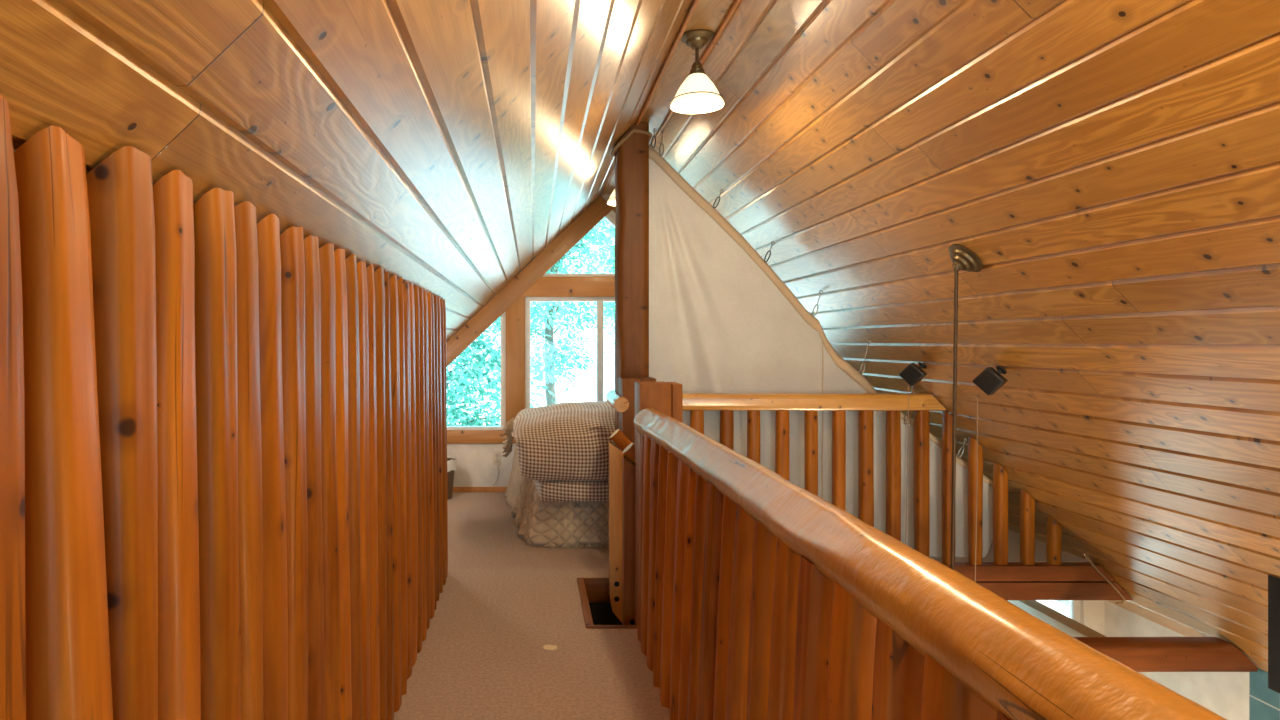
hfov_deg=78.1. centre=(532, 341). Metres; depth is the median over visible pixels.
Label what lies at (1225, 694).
wall
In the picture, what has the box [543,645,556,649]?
paper scrap
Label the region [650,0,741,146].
trim
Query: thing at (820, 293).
hook
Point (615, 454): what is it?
stair handrail
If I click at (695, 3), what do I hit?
trim
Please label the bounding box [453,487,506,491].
baseboard
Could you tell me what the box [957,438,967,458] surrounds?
hook
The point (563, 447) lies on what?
comforter
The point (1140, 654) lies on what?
tie beam
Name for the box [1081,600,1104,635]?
wall
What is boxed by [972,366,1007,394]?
speaker
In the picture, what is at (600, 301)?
window
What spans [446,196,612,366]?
ceiling beam
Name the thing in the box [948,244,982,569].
pendant light
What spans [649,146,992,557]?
sheet
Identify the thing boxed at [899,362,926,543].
speaker
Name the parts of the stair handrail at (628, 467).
handrail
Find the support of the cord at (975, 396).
hanging from the ceiling
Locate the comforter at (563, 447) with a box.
[502,401,615,501]
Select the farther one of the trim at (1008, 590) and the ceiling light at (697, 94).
the trim at (1008, 590)
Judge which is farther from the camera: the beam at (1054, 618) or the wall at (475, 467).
the wall at (475, 467)
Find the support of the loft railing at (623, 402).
on the floor
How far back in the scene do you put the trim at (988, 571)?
5.39 m
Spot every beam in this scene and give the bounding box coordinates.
[1007,600,1105,636]
[1074,637,1257,671]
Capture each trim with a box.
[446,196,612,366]
[447,430,515,443]
[500,277,614,296]
[506,297,524,421]
[577,578,592,626]
[579,578,609,601]
[586,625,636,628]
[603,0,699,195]
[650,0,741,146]
[939,562,1114,580]
[974,581,1132,599]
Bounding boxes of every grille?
[900,364,921,384]
[973,369,1001,393]
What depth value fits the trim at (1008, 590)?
5.40 m
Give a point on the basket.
(451, 462)
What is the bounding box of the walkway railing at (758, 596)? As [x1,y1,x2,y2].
[634,381,1226,719]
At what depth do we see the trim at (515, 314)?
8.02 m
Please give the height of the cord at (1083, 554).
0.355 m
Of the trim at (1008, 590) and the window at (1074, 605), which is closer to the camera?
the trim at (1008, 590)
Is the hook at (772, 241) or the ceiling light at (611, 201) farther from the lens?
the ceiling light at (611, 201)
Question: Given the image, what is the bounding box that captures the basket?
[447,456,456,499]
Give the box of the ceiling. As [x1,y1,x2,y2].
[0,0,1279,671]
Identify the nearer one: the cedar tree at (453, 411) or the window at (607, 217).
the window at (607, 217)
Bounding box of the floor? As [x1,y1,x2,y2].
[394,492,1087,719]
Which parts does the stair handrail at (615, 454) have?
stair post, handrail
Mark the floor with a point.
(482, 656)
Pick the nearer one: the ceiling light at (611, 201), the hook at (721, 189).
the hook at (721, 189)
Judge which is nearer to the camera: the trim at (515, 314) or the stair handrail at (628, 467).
the stair handrail at (628, 467)
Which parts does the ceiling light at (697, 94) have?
stem, lamp shade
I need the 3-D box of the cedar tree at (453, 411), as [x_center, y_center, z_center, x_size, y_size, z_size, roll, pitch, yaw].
[-1.317,0.759,11.887,3.773,7.624,3.041,0,0,18]
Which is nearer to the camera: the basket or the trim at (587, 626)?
the trim at (587, 626)
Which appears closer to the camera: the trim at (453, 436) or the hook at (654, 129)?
the hook at (654, 129)
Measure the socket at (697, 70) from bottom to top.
0.065 m
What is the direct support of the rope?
attached to the post
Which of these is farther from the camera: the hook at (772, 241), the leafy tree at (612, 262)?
the leafy tree at (612, 262)
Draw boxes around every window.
[447,314,502,429]
[497,220,614,405]
[525,297,614,408]
[542,214,614,276]
[1069,600,1080,622]
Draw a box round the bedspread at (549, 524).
[504,444,608,548]
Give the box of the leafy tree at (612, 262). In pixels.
[578,218,614,352]
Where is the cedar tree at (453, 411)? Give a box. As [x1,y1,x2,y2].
[446,270,579,425]
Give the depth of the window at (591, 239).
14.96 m
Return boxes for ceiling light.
[607,189,615,205]
[670,29,723,113]
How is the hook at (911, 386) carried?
attached to the ceiling
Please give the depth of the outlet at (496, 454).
8.05 m
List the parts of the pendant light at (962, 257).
rod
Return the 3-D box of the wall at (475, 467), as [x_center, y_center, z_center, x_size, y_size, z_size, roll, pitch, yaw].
[0.725,0.112,8.130,6.550,3.317,0.140,0,0,0]
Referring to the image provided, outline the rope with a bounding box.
[611,129,651,156]
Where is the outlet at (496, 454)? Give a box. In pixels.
[493,451,500,464]
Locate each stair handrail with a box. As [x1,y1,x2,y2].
[609,429,631,621]
[622,443,634,624]
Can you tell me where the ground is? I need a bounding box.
[448,401,1068,616]
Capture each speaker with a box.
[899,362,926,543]
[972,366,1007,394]
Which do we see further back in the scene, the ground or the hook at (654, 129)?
the ground
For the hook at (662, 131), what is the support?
attached to the ceiling
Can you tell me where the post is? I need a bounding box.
[615,123,648,447]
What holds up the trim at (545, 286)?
attached to the wall at (475, 467)
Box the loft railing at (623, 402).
[606,377,1061,564]
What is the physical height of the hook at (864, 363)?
0.250 m
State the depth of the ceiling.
2.90 m
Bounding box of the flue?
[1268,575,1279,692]
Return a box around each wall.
[0,95,447,719]
[446,194,614,486]
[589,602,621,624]
[1055,600,1279,719]
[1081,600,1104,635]
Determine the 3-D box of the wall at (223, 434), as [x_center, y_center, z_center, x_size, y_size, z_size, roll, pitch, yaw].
[-0.621,0.631,2.931,0.198,1.838,4.600,0,0,0]
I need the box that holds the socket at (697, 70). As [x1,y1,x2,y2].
[688,62,705,75]
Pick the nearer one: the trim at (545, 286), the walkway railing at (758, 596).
the walkway railing at (758, 596)
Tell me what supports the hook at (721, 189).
attached to the ceiling
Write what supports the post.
on the floor
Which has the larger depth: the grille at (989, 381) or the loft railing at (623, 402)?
the loft railing at (623, 402)
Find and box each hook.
[651,128,656,147]
[659,129,664,155]
[713,189,723,207]
[764,241,774,261]
[812,290,822,315]
[860,339,870,374]
[904,386,914,424]
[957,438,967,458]
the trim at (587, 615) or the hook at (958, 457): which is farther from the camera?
the hook at (958, 457)
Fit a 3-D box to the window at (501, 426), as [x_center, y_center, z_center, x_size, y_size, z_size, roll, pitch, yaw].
[-0.642,0.258,8.108,0.675,1.302,0.104,0,0,0]
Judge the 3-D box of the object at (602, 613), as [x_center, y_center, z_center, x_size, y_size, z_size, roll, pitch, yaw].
[1.280,2.998,4.655,2.040,2.605,0.910,0,0,0]
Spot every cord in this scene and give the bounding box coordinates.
[975,396,977,581]
[1082,553,1124,603]
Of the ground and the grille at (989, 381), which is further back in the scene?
the ground
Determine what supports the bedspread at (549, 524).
on the bed

